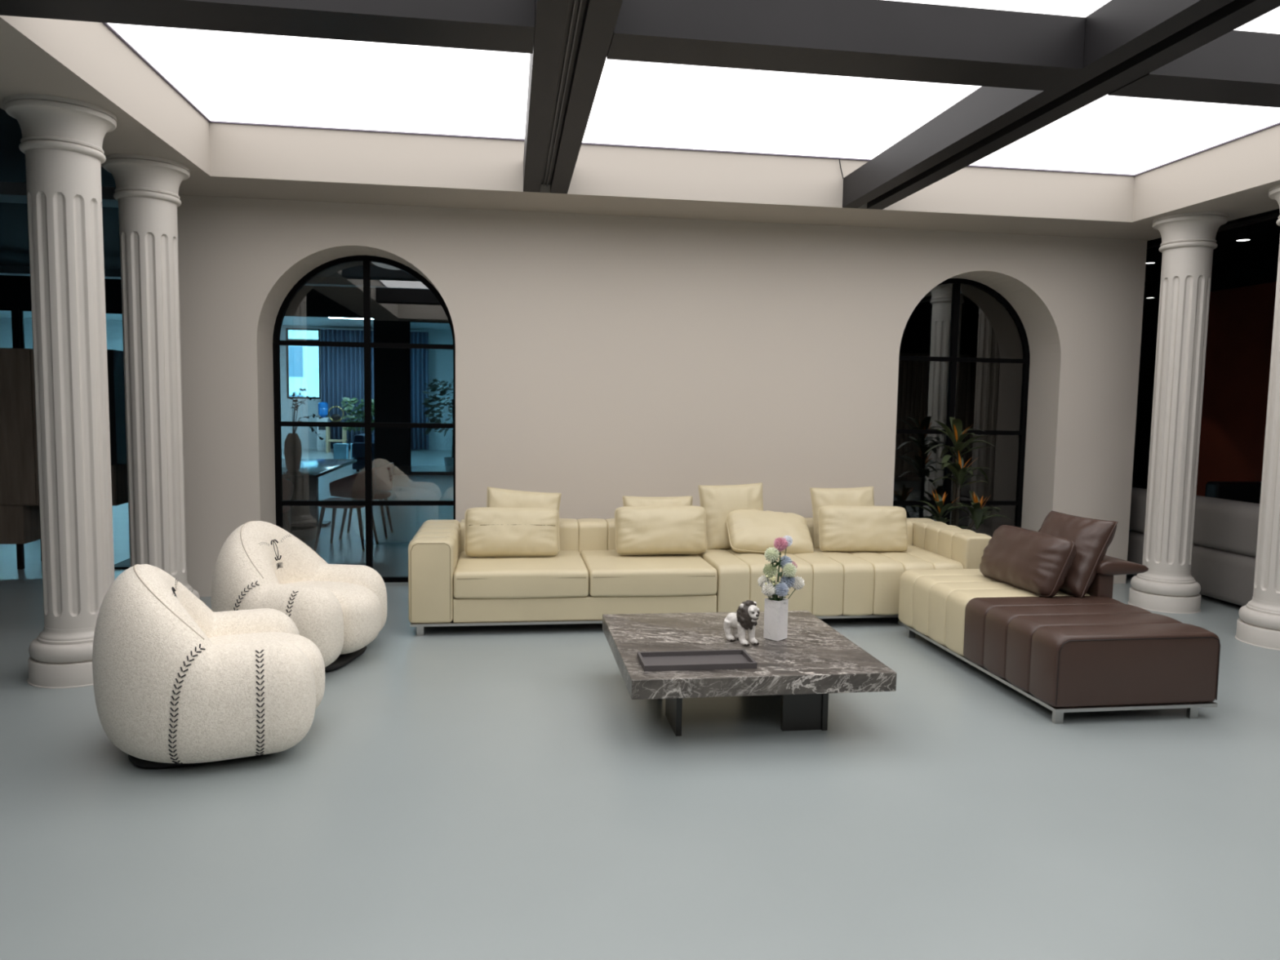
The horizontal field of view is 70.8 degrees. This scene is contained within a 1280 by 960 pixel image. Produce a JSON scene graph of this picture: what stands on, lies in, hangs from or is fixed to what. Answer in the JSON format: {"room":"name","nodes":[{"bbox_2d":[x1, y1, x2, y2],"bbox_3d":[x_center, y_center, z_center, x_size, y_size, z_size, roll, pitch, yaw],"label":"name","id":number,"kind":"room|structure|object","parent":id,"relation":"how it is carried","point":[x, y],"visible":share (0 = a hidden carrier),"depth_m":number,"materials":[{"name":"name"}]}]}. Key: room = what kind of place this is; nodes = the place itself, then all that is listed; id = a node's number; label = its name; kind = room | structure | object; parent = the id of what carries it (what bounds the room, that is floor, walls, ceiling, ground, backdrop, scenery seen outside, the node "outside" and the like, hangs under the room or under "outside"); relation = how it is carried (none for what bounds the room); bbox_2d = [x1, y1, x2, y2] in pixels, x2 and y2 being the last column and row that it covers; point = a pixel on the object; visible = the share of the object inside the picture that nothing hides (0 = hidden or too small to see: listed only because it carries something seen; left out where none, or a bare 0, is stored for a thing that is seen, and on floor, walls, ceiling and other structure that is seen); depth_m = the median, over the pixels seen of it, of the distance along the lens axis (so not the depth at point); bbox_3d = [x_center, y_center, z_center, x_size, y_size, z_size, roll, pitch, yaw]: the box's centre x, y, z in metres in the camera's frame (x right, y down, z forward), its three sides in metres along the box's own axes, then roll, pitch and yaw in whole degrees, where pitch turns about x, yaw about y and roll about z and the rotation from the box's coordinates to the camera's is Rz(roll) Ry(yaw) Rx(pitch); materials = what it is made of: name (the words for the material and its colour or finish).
{"room":"store","nodes":[
{"label":"store","id":0,"kind":"room"},
{"bbox_2d":[0,310,450,329],"bbox_3d":[-10.343,-4.165,21.424,13.550,0.180,8.960,0,5,-8],"label":"ceiling","id":1,"kind":"structure","parent":0,"point":[287,321],"depth_m":24.66,"materials":[{"name":"white"}]},
{"bbox_2d":[320,328,364,342],"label":"pleated curtain","id":2,"kind":"object","parent":1,"relation":"hanging from","point":[336,335],"depth_m":25.91,"materials":[{"name":"blue fabric"}]},
{"bbox_2d":[320,346,364,422],"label":"pleated curtain","id":3,"kind":"object","parent":1,"relation":"hanging from","point":[342,371],"depth_m":26.01,"materials":[{"name":"blue fabric"}]},
{"bbox_2d":[328,317,373,319],"bbox_3d":[-7.389,-4.166,23.156,1.240,0.016,0.340,0,5,-8],"label":"recessed light","id":4,"kind":"object","parent":1,"relation":"in","point":[329,317],"visible":0.29,"depth_m":23.17,"materials":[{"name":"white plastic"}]},
{"bbox_2d":[410,348,428,422],"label":"pleated curtain","id":5,"kind":"object","parent":1,"relation":"hanging from","point":[419,357],"depth_m":26.34,"materials":[{"name":"blue fabric"}]},
{"bbox_2d":[410,427,428,449],"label":"pleated curtain","id":6,"kind":"object","parent":1,"relation":"hanging from","point":[419,440],"depth_m":26.47,"materials":[{"name":"blue fabric"}]},
{"bbox_2d":[0,317,453,450],"bbox_3d":[-5.478,-2.765,26.959,25.000,3.750,0.300,0,5,-8],"label":"wall","id":7,"kind":"structure","parent":0,"point":[440,361],"depth_m":26.27,"materials":[{"name":"white"}]},
{"bbox_2d":[285,328,320,399],"bbox_3d":[-9.786,-3.384,26.200,0.950,2.030,0.060,0,5,-8],"label":"window","id":8,"kind":"structure","parent":7,"relation":"in","point":[286,329],"depth_m":26.14,"materials":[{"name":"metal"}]},
{"bbox_2d":[410,330,428,343],"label":"pleated curtain","id":9,"kind":"object","parent":7,"relation":"hanging from","point":[417,337],"depth_m":26.22,"materials":[{"name":"blue fabric"}]},
{"bbox_2d":[0,275,965,477],"bbox_3d":[-4.148,-1.972,17.910,25.000,3.750,0.140,0,5,-8],"label":"wall","id":10,"kind":"structure","parent":0,"point":[391,308],"depth_m":17.82,"materials":[{"name":"black paint"}]},
{"bbox_2d":[0,307,13,348],"bbox_3d":[-11.955,-1.662,16.795,0.626,3.068,0.050,0,5,-8],"label":"window","id":11,"kind":"structure","parent":10,"relation":"in","point":[1,308],"depth_m":16.69,"materials":[{"name":"black"}]},
{"bbox_2d":[19,308,122,348],"bbox_3d":[-10.545,-1.657,17.003,2.016,3.068,0.050,0,5,-8],"label":"window","id":12,"kind":"structure","parent":10,"relation":"in","point":[21,310],"depth_m":16.75,"materials":[{"name":"black"}]},
{"bbox_2d":[408,319,453,475],"bbox_3d":[-3.808,-1.631,17.995,1.596,3.068,0.050,0,5,-8],"label":"window","id":13,"kind":"structure","parent":10,"relation":"in","point":[410,321],"depth_m":17.86,"materials":[{"name":"black metal"}]},
{"bbox_2d":[0,448,1279,959],"bbox_3d":[-3.068,0.659,10.518,25.600,0.200,34.000,0,5,-8],"label":"floor","id":14,"kind":"structure","parent":0,"point":[481,792],"depth_m":3.27,"materials":[{"name":"grey concrete"}]},
{"bbox_2d":[3,93,116,688],"bbox_3d":[-2.973,-0.421,4.716,0.491,2.940,0.491,-2,6,-28],"label":"fluted column","id":15,"kind":"structure","parent":14,"relation":"on","point":[62,139],"depth_m":4.60,"materials":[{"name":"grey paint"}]},
{"bbox_2d":[0,347,128,568],"bbox_3d":[-5.455,-0.189,7.801,1.880,1.872,0.518,0,5,-8],"label":"tall cabinet","id":16,"kind":"object","parent":14,"relation":"on","point":[20,510],"visible":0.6,"depth_m":7.58,"materials":[{"name":"brown wood"}]},
{"bbox_2d":[107,349,130,568],"bbox_3d":[-4.496,-0.187,7.951,0.240,1.874,0.700,0,5,-8],"label":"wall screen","id":17,"kind":"object","parent":14,"relation":"on","point":[115,357],"visible":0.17,"depth_m":7.63,"materials":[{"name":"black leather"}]},
{"bbox_2d":[102,154,199,599],"bbox_3d":[-3.118,-0.513,5.772,0.491,2.940,0.491,1,5,-1],"label":"fluted column","id":18,"kind":"structure","parent":14,"relation":"on","point":[146,191],"depth_m":5.64,"materials":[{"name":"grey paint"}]},
{"bbox_2d":[92,564,324,768],"bbox_3d":[-1.855,0.744,3.921,0.929,0.789,0.977,-1,5,-25],"label":"armchair","id":19,"kind":"object","parent":14,"relation":"on","point":[178,681],"visible":1,"depth_m":3.55,"materials":[{"name":"beige fabric"}]},
{"bbox_2d":[208,631,324,709],"bbox_3d":[-1.758,0.890,3.976,0.690,0.389,0.410,-1,5,-25],"label":"seat cushion","id":20,"kind":"object","parent":19,"relation":"on","point":[311,651],"depth_m":3.99,"materials":[{"name":"beige fabric"}]},
{"bbox_2d":[282,478,293,533],"bbox_3d":[-3.542,0.326,8.391,0.591,0.815,0.541,0,5,-8],"label":"dining chair","id":21,"kind":"object","parent":14,"relation":"on","point":[287,486],"visible":0.16,"depth_m":8.37,"materials":[{"name":"red leather"}]},
{"bbox_2d":[211,520,386,671],"bbox_3d":[-1.950,0.636,5.165,0.929,0.789,0.977,1,5,6],"label":"armchair","id":22,"kind":"object","parent":14,"relation":"on","point":[341,609],"visible":0.68,"depth_m":4.96,"materials":[{"name":"beige fabric"}]},
{"bbox_2d":[284,581,381,654],"bbox_3d":[-1.846,0.787,5.164,0.690,0.389,0.410,1,5,6],"label":"seat cushion","id":23,"kind":"object","parent":22,"relation":"on","point":[361,607],"depth_m":5.04,"materials":[{"name":"beige fabric"}]},
{"bbox_2d":[281,458,356,542],"bbox_3d":[-3.989,0.218,9.918,1.300,0.750,2.460,0,5,-8],"label":"dining table","id":24,"kind":"object","parent":14,"relation":"on","point":[305,481],"visible":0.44,"depth_m":10.57,"materials":[{"name":"grey stone"}]},
{"bbox_2d":[284,387,324,471],"bbox_3d":[-3.448,-0.518,9.255,0.401,0.848,0.194,0,5,-8],"label":"vase","id":25,"kind":"object","parent":24,"relation":"on","point":[292,443],"visible":0.87,"depth_m":9.20,"materials":[{"name":"brown ceramic"}]},
{"bbox_2d":[316,401,329,451],"bbox_3d":[-9.000,-1.521,25.583,0.300,1.390,0.326,0,5,-8],"label":"water dispenser","id":26,"kind":"object","parent":14,"relation":"on","point":[322,406],"visible":0.75,"depth_m":25.45,"materials":[{"name":"white plastic"}]},
{"bbox_2d":[318,401,328,417],"bbox_3d":[-8.992,-1.995,25.546,0.270,0.440,0.270,0,5,-8],"label":"bottle","id":27,"kind":"object","parent":26,"relation":"on","point":[322,406],"depth_m":25.44,"materials":[{"name":"blue plastic"}]},
{"bbox_2d":[324,426,347,452],"bbox_3d":[-8.463,-1.179,25.087,0.540,0.810,0.340,0,5,-8],"label":"wooden shelf","id":28,"kind":"object","parent":14,"relation":"on","point":[328,440],"visible":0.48,"depth_m":24.96,"materials":[{"name":"beige wood"}]},
{"bbox_2d":[328,405,343,422],"bbox_3d":[-8.449,-1.819,25.012,0.436,0.478,0.120,0,5,-8],"label":"ring ornament","id":29,"kind":"object","parent":28,"relation":"on","point":[335,417],"visible":0.98,"depth_m":24.98,"materials":[{"name":"gold metal"}]},
{"bbox_2d":[333,443,349,458],"bbox_3d":[-6.810,-0.591,20.511,0.300,0.470,0.300,0,5,-8],"label":"gift box","id":30,"kind":"object","parent":14,"relation":"on","point":[340,450],"visible":0.82,"depth_m":20.37,"materials":[{"name":"blue"}]},
{"bbox_2d":[313,467,378,551],"bbox_3d":[-2.934,0.279,9.061,0.541,0.815,0.591,1,5,0],"label":"dining chair","id":31,"kind":"object","parent":14,"relation":"on","point":[352,487],"visible":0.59,"depth_m":8.85,"materials":[{"name":"red leather"}]},
{"bbox_2d":[340,397,374,433],"bbox_3d":[-7.298,-1.413,23.802,1.183,1.532,1.209,0,5,-8],"label":"potted tree","id":32,"kind":"object","parent":14,"relation":"on","point":[348,405],"visible":0.51,"depth_m":23.61,"materials":[{"name":"green plant"}]},
{"bbox_2d":[351,432,374,471],"bbox_3d":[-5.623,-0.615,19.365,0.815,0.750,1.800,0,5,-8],"label":"armchair","id":33,"kind":"object","parent":14,"relation":"on","point":[358,445],"visible":0.25,"depth_m":18.46,"materials":[{"name":"blue fabric"}]},
{"bbox_2d":[338,462,394,539],"bbox_3d":[-2.967,0.212,9.835,0.541,0.815,0.591,0,5,-8],"label":"dining chair","id":34,"kind":"object","parent":14,"relation":"on","point":[384,473],"visible":0.58,"depth_m":9.67,"materials":[{"name":"red leather"}]},
{"bbox_2d":[421,378,453,471],"bbox_3d":[-3.951,-1.145,18.948,1.278,1.932,1.285,0,5,-8],"label":"potted tree","id":35,"kind":"object","parent":14,"relation":"on","point":[449,463],"visible":0.41,"depth_m":18.82,"materials":[{"name":"green plant"}]},
{"bbox_2d":[408,518,717,635],"bbox_3d":[-0.553,0.642,6.336,2.006,0.625,1.081,0,5,-8],"label":"sectional sofa","id":36,"kind":"object","parent":14,"relation":"on","point":[588,580],"visible":0.8,"depth_m":5.85,"materials":[{"name":"beige leather"}]},
{"bbox_2d":[464,506,559,557],"bbox_3d":[-0.891,0.364,6.287,0.660,0.342,0.234,0,5,-9],"label":"lumbar cushion","id":37,"kind":"object","parent":36,"relation":"on","point":[489,532],"visible":1,"depth_m":6.21,"materials":[{"name":"beige leather"}]},
{"bbox_2d":[453,550,588,598],"bbox_3d":[-0.816,0.635,6.174,0.862,0.182,0.840,0,5,-8],"label":"seat cushion","id":38,"kind":"object","parent":36,"relation":"on","point":[565,575],"depth_m":5.79,"materials":[{"name":"beige leather"}]},
{"bbox_2d":[486,486,561,511],"bbox_3d":[-0.849,0.295,6.474,0.572,0.488,0.209,0,5,-9],"label":"square cushion","id":39,"kind":"object","parent":36,"relation":"on","point":[496,497],"visible":0.3,"depth_m":6.44,"materials":[{"name":"beige leather"}]},
{"bbox_2d":[580,549,717,596],"bbox_3d":[0.036,0.638,6.300,0.848,0.182,0.840,0,5,-8],"label":"seat cushion","id":40,"kind":"object","parent":36,"relation":"on","point":[609,573],"depth_m":5.92,"materials":[{"name":"beige leather"}]},
{"bbox_2d":[622,495,693,506],"bbox_3d":[0.135,0.324,6.621,0.527,0.407,0.188,0,5,-8],"label":"square cushion","id":41,"kind":"object","parent":36,"relation":"on","point":[627,500],"visible":0.27,"depth_m":6.60,"materials":[{"name":"beige leather"}]},
{"bbox_2d":[614,505,707,555],"bbox_3d":[0.152,0.359,6.436,0.670,0.343,0.243,0,5,-9],"label":"lumbar cushion","id":42,"kind":"object","parent":36,"relation":"on","point":[639,530],"visible":1,"depth_m":6.34,"materials":[{"name":"beige leather"}]},
{"bbox_2d":[602,610,896,736],"bbox_3d":[0.462,0.963,4.505,1.185,0.330,1.200,0,5,-8],"label":"coffee table","id":43,"kind":"object","parent":14,"relation":"on","point":[815,660],"visible":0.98,"depth_m":4.17,"materials":[{"name":"grey stone"}]},
{"bbox_2d":[636,648,757,671],"bbox_3d":[0.254,0.817,4.084,0.508,0.026,0.224,0,5,-8],"label":"serving tray","id":44,"kind":"object","parent":43,"relation":"on","point":[707,660],"visible":1,"depth_m":4.10,"materials":[{"name":"grey metal"}]},
{"bbox_2d":[723,600,759,646],"bbox_3d":[0.497,0.693,4.445,0.121,0.217,0.239,-4,7,-42],"label":"figurine","id":45,"kind":"object","parent":43,"relation":"on","point":[747,615],"visible":1,"depth_m":4.39,"materials":[{"name":"white ceramic"}]},
{"bbox_2d":[763,596,788,641],"bbox_3d":[0.683,0.698,4.524,0.085,0.203,0.085,6,7,43],"label":"vase","id":46,"kind":"object","parent":43,"relation":"on","point":[775,612],"visible":0.94,"depth_m":4.50,"materials":[{"name":"white ceramic"}]},
{"bbox_2d":[757,575,769,599],"bbox_3d":[0.630,0.608,4.529,0.084,0.260,0.065,0,5,-8],"label":"flower","id":47,"kind":"object","parent":46,"relation":"in","point":[762,579],"visible":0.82,"depth_m":4.51,"materials":[{"name":"white plant"}]},
{"bbox_2d":[760,582,775,599],"bbox_3d":[0.638,0.624,4.481,0.074,0.237,0.077,2,5,7],"label":"flower","id":48,"kind":"object","parent":46,"relation":"in","point":[769,590],"visible":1,"depth_m":4.46,"materials":[{"name":"white plant"}]},
{"bbox_2d":[762,563,778,599],"bbox_3d":[0.651,0.576,4.520,0.081,0.326,0.077,0,5,-8],"label":"flower","id":49,"kind":"object","parent":46,"relation":"in","point":[767,571],"visible":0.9,"depth_m":4.49,"materials":[{"name":"green plant"}]},
{"bbox_2d":[764,546,779,585],"bbox_3d":[0.654,0.537,4.495,0.077,0.408,0.078,0,5,-8],"label":"flower","id":50,"kind":"object","parent":46,"relation":"in","point":[772,553],"visible":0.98,"depth_m":4.47,"materials":[{"name":"green plant"}]},
{"bbox_2d":[764,574,778,600],"bbox_3d":[0.659,0.597,4.471,0.080,0.253,0.036,-1,5,-26],"label":"bud spray","id":51,"kind":"object","parent":46,"relation":"in","point":[773,580],"visible":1,"depth_m":4.46,"materials":[{"name":"beige plant"}]},
{"bbox_2d":[770,555,789,603],"bbox_3d":[0.690,0.530,4.511,0.112,0.300,0.108,0,5,-8],"label":"sprig","id":52,"kind":"object","parent":46,"relation":"in","point":[780,560],"visible":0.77,"depth_m":4.50,"materials":[{"name":"green plant"}]},
{"bbox_2d":[773,537,788,563],"bbox_3d":[0.700,0.511,4.515,0.074,0.457,0.076,0,5,-8],"label":"flower","id":53,"kind":"object","parent":46,"relation":"in","point":[780,544],"visible":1,"depth_m":4.48,"materials":[{"name":"pink plant"}]},
{"bbox_2d":[775,582,789,600],"bbox_3d":[0.701,0.625,4.476,0.078,0.237,0.076,0,5,-8],"label":"flower","id":54,"kind":"object","parent":46,"relation":"in","point":[782,589],"visible":1,"depth_m":4.45,"materials":[{"name":"blue plant"}]},
{"bbox_2d":[778,555,792,598],"bbox_3d":[0.727,0.558,4.543,0.077,0.360,0.070,0,5,-8],"label":"flower","id":55,"kind":"object","parent":46,"relation":"in","point":[787,559],"visible":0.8,"depth_m":4.52,"materials":[{"name":"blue plant"}]},
{"bbox_2d":[778,535,793,597],"bbox_3d":[0.728,0.507,4.544,0.077,0.462,0.062,0,5,-8],"label":"flower","id":56,"kind":"object","parent":46,"relation":"in","point":[788,539],"visible":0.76,"depth_m":4.52,"materials":[{"name":"white plant"}]},
{"bbox_2d":[780,574,795,599],"bbox_3d":[0.740,0.603,4.525,0.078,0.275,0.080,4,6,30],"label":"flower","id":57,"kind":"object","parent":46,"relation":"in","point":[790,581],"visible":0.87,"depth_m":4.50,"materials":[{"name":"blue plant"}]},
{"bbox_2d":[781,562,797,599],"bbox_3d":[0.743,0.577,4.504,0.076,0.330,0.084,-2,6,-31],"label":"flower","id":58,"kind":"object","parent":46,"relation":"in","point":[788,570],"visible":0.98,"depth_m":4.48,"materials":[{"name":"green plant"}]},
{"bbox_2d":[782,560,797,599],"bbox_3d":[0.744,0.572,4.553,0.101,0.331,0.060,0,5,-8],"label":"flower","id":59,"kind":"object","parent":46,"relation":"in","point":[793,562],"visible":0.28,"depth_m":4.53,"materials":[{"name":"pink plant"}]},
{"bbox_2d":[787,575,804,599],"bbox_3d":[0.770,0.612,4.521,0.116,0.258,0.074,-2,6,-33],"label":"flower","id":60,"kind":"object","parent":46,"relation":"in","point":[799,584],"visible":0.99,"depth_m":4.51,"materials":[{"name":"white plant"}]},
{"bbox_2d":[697,517,991,618],"bbox_3d":[1.420,0.649,6.631,1.971,0.625,1.071,0,5,-8],"label":"sectional sofa","id":61,"kind":"object","parent":14,"relation":"on","point":[837,584],"visible":0.45,"depth_m":6.13,"materials":[{"name":"beige leather"}]},
{"bbox_2d":[697,482,763,549],"bbox_3d":[0.691,0.276,6.694,0.519,0.505,0.203,0,5,-15],"label":"square cushion","id":62,"kind":"object","parent":61,"relation":"on","point":[717,501],"visible":0.64,"depth_m":6.62,"materials":[{"name":"beige leather"}]},
{"bbox_2d":[725,509,813,554],"bbox_3d":[0.946,0.390,6.602,0.646,0.336,0.343,0,5,-9],"label":"lumbar cushion","id":63,"kind":"object","parent":61,"relation":"on","point":[749,531],"visible":0.85,"depth_m":6.50,"materials":[{"name":"beige leather"}]},
{"bbox_2d":[809,486,874,548],"bbox_3d":[1.550,0.289,6.831,0.518,0.474,0.215,0,5,-13],"label":"square cushion","id":64,"kind":"object","parent":61,"relation":"on","point":[860,496],"visible":0.46,"depth_m":6.79,"materials":[{"name":"beige leather"}]},
{"bbox_2d":[817,505,907,552],"bbox_3d":[1.647,0.363,6.646,0.680,0.344,0.237,0,5,-7],"label":"lumbar cushion","id":65,"kind":"object","parent":61,"relation":"on","point":[842,528],"visible":0.98,"depth_m":6.56,"materials":[{"name":"beige leather"}]},
{"bbox_2d":[911,417,1009,530],"bbox_3d":[2.709,0.177,7.703,0.874,1.427,0.539,0,5,-8],"label":"dracaena","id":66,"kind":"object","parent":14,"relation":"on","point":[980,515],"visible":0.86,"depth_m":7.66,"materials":[{"name":"green plant"}]},
{"bbox_2d":[897,555,1220,724],"bbox_3d":[2.374,0.776,5.200,1.081,0.647,1.761,0,5,-8],"label":"chaise","id":67,"kind":"object","parent":14,"relation":"on","point":[1065,652],"visible":0.88,"depth_m":4.49,"materials":[{"name":"brown leather"}]},
{"bbox_2d":[979,524,1076,596],"bbox_3d":[2.326,0.478,5.436,0.267,0.353,0.723,0,5,-11],"label":"lumbar cushion","id":68,"kind":"object","parent":67,"relation":"on","point":[1036,562],"visible":1,"depth_m":5.26,"materials":[{"name":"brown leather"}]},
{"bbox_2d":[1038,511,1118,598],"bbox_3d":[2.542,0.432,5.372,0.301,0.435,0.527,0,5,-16],"label":"square cushion","id":69,"kind":"object","parent":67,"relation":"on","point":[1092,538],"visible":0.66,"depth_m":5.17,"materials":[{"name":"brown leather"}]},
{"bbox_2d":[1128,211,1228,613],"bbox_3d":[4.078,-0.487,6.842,0.491,2.940,0.491,-1,5,-19],"label":"fluted column","id":70,"kind":"structure","parent":14,"relation":"on","point":[1188,242],"depth_m":6.73,"materials":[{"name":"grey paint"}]},
{"bbox_2d":[1127,487,1259,605],"bbox_3d":[5.047,0.605,6.761,0.988,0.810,3.950,0,5,-8],"label":"leather sofa","id":71,"kind":"object","parent":14,"relation":"on","point":[1225,531],"visible":0.33,"depth_m":7.02,"materials":[{"name":"grey leather"}]},
{"bbox_2d":[1204,481,1261,503],"bbox_3d":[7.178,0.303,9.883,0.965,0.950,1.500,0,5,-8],"label":"television","id":72,"kind":"object","parent":14,"relation":"on","point":[1246,491],"visible":0.16,"depth_m":10.40,"materials":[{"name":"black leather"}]},
{"bbox_2d":[1235,183,1279,650],"bbox_3d":[4.232,-0.395,5.797,0.491,2.940,0.491,1,5,2],"label":"fluted column","id":73,"kind":"structure","parent":14,"relation":"on","point":[1258,624],"depth_m":5.81,"materials":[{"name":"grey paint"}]},
{"bbox_2d":[0,107,1279,302],"bbox_3d":[-3.004,-3.276,10.183,25.600,0.200,34.000,0,5,-8],"label":"ceiling","id":74,"kind":"structure","parent":0,"point":[1264,244],"depth_m":12.36,"materials":[{"name":"black"}]},
{"bbox_2d":[0,15,210,176],"bbox_3d":[-2.538,-2.053,1.865,0.617,0.809,8.056,0,5,-8],"label":"ceiling beam","id":75,"kind":"structure","parent":74,"relation":"attached to","point":[85,61],"depth_m":4.43,"materials":[{"name":"beige paint"}]},
{"bbox_2d":[371,262,401,270],"bbox_3d":[-3.499,-3.219,12.651,0.520,0.350,1.240,0,5,-8],"label":"ceiling lamp","id":76,"kind":"object","parent":74,"relation":"attached to","point":[380,264],"visible":0.13,"depth_m":12.95,"materials":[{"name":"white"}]},
{"bbox_2d":[1146,241,1155,298],"bbox_3d":[6.810,-2.796,11.972,0.100,0.742,0.100,0,5,-8],"label":"track spotlight","id":77,"kind":"object","parent":74,"relation":"hanging from","point":[1150,291],"visible":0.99,"depth_m":11.96,"materials":[{"name":"black metal"}]},
{"bbox_2d":[1146,240,1156,263],"bbox_3d":[5.559,-2.679,9.769,0.100,0.642,0.100,0,5,-8],"label":"track spotlight","id":78,"kind":"object","parent":74,"relation":"hanging from","point":[1151,252],"visible":0.56,"depth_m":9.75,"materials":[{"name":"black metal"}]},
{"bbox_2d":[1132,124,1279,222],"bbox_3d":[4.678,-2.026,2.928,0.657,0.809,8.056,0,5,-8],"label":"ceiling beam","id":79,"kind":"structure","parent":74,"relation":"attached to","point":[1235,178],"depth_m":6.17,"materials":[{"name":"beige paint"}]},
{"bbox_2d":[1235,215,1252,241],"bbox_3d":[4.687,-2.314,6.944,0.100,0.916,0.100,0,5,-8],"label":"track spotlight","id":80,"kind":"object","parent":74,"relation":"hanging from","point":[1243,233],"visible":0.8,"depth_m":6.94,"materials":[{"name":"black metal"}]},
{"bbox_2d":[177,195,1146,596],"bbox_3d":[0.310,-0.599,7.435,7.916,2.941,0.560,0,5,-8],"label":"wall","id":81,"kind":"structure","parent":0,"point":[601,359],"depth_m":7.11,"materials":[{"name":"beige paint"}]},
{"bbox_2d":[272,255,455,582],"bbox_3d":[-2.199,-0.474,7.280,1.440,2.635,0.054,0,5,-8],"label":"window","id":82,"kind":"structure","parent":81,"relation":"in","point":[366,344],"depth_m":7.22,"materials":[{"name":"black metal"}]},
{"bbox_2d":[523,0,622,193],"bbox_3d":[-0.071,-1.745,2.254,0.304,0.208,8.054,0,5,-8],"label":"ceiling beam","id":83,"kind":"structure","parent":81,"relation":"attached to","point":[572,38],"depth_m":4.10,"materials":[{"name":"metal"}]},
{"bbox_2d":[0,0,534,53],"bbox_3d":[-1.430,-1.866,3.446,2.035,0.210,0.270,0,5,-8],"label":"ceiling beam","id":84,"kind":"structure","parent":83,"relation":"attached to","point":[497,25],"depth_m":3.44,"materials":[{"name":"metal"}]},
{"bbox_2d":[606,0,1085,90],"bbox_3d":[0.868,-1.857,3.784,1.994,0.210,0.270,0,5,-8],"label":"ceiling beam","id":85,"kind":"structure","parent":83,"relation":"attached to","point":[881,39],"depth_m":3.69,"materials":[{"name":"metal"}]},
{"bbox_2d":[106,122,1161,240],"bbox_3d":[0.397,-2.439,6.960,7.936,0.809,1.204,0,5,-8],"label":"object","id":86,"kind":"structure","parent":81,"relation":"attached to","point":[246,161],"depth_m":6.41,"materials":[{"name":"beige paint"}]},
{"bbox_2d":[102,0,1279,176],"bbox_3d":[1.059,-1.991,2.399,6.656,0.028,8.056,0,5,-8],"label":"ceiling","id":87,"kind":"structure","parent":86,"relation":"attached to","point":[230,77],"depth_m":5.39,"materials":[{"name":"white"}]},
{"bbox_2d":[839,159,844,178],"bbox_3d":[1.454,-2.246,6.501,0.042,0.140,0.008,0,5,-8],"label":"hanging cable","id":88,"kind":"object","parent":87,"relation":"hanging from","point":[839,159],"visible":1,"depth_m":6.50,"materials":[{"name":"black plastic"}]},
{"bbox_2d":[893,278,1030,537],"bbox_3d":[2.758,-0.455,8.010,1.440,2.635,0.054,0,5,-8],"label":"window","id":89,"kind":"structure","parent":81,"relation":"in","point":[997,359],"depth_m":8.04,"materials":[{"name":"black metal"}]},
{"bbox_2d":[842,0,1279,209],"bbox_3d":[2.208,-1.737,2.590,0.307,0.208,8.054,0,5,-8],"label":"ceiling beam","id":90,"kind":"structure","parent":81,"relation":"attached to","point":[1126,41],"depth_m":4.23,"materials":[{"name":"metal"}]},
{"bbox_2d":[1107,30,1279,107],"bbox_3d":[3.154,-1.849,4.121,2.006,0.210,0.270,0,5,-8],"label":"ceiling beam","id":91,"kind":"structure","parent":90,"relation":"attached to","point":[1237,67],"depth_m":3.92,"materials":[{"name":"metal"}]},
{"bbox_2d":[918,212,1279,303],"bbox_3d":[4.393,-1.999,7.628,0.040,0.030,12.000,0,5,-8],"label":"trim","id":92,"kind":"structure","parent":81,"relation":"attached to","point":[1274,215],"depth_m":6.82,"materials":[{"name":"black"}]},
{"bbox_2d":[928,284,952,293],"bbox_3d":[5.576,-2.700,9.770,0.060,0.060,16.000,0,5,-8],"label":"trim","id":93,"kind":"structure","parent":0,"point":[944,286],"depth_m":14.51,"materials":[{"name":"black"}]},
{"bbox_2d":[1131,257,1278,488],"bbox_3d":[9.479,-1.262,12.194,0.300,3.750,33.400,0,5,-8],"label":"wall","id":94,"kind":"structure","parent":0,"point":[1264,271],"depth_m":15.59,"materials":[{"name":"black paint"}]},
{"bbox_2d":[1195,281,1276,496],"bbox_3d":[8.299,-0.636,8.347,0.150,3.120,9.050,0,5,-8],"label":"wall","id":95,"kind":"structure","parent":0,"point":[1241,319],"depth_m":11.68,"materials":[{"name":"paint"}]},
{"bbox_3d":[-15.551,-1.356,8.506,0.300,3.750,33.400,0,5,-8],"label":"wall","id":96,"kind":"structure","parent":0,"visible":0},
{"bbox_2d":[0,181,118,207],"bbox_3d":[-8.494,-2.831,8.501,13.650,0.120,0.400,0,5,-8],"label":"trim","id":97,"kind":"structure","parent":96,"relation":"attached to","point":[10,192],"depth_m":8.78,"materials":[{"name":"grey paint"}]},
{"bbox_2d":[0,265,429,289],"bbox_3d":[-9.414,-3.400,14.759,13.650,0.120,0.300,0,5,-8],"label":"trim","id":98,"kind":"structure","parent":96,"relation":"attached to","point":[4,269],"depth_m":15.26,"materials":[{"name":"grey paint"}]},
{"label":"outside","id":99,"kind":"structure","parent":0,"visible":0},
{"bbox_2d":[288,329,319,397],"bbox_3d":[-14.123,-5.243,41.105,18.000,18.000,4.080,0,5,-8],"label":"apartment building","id":100,"kind":"structure","parent":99,"point":[304,365],"depth_m":39.07,"materials":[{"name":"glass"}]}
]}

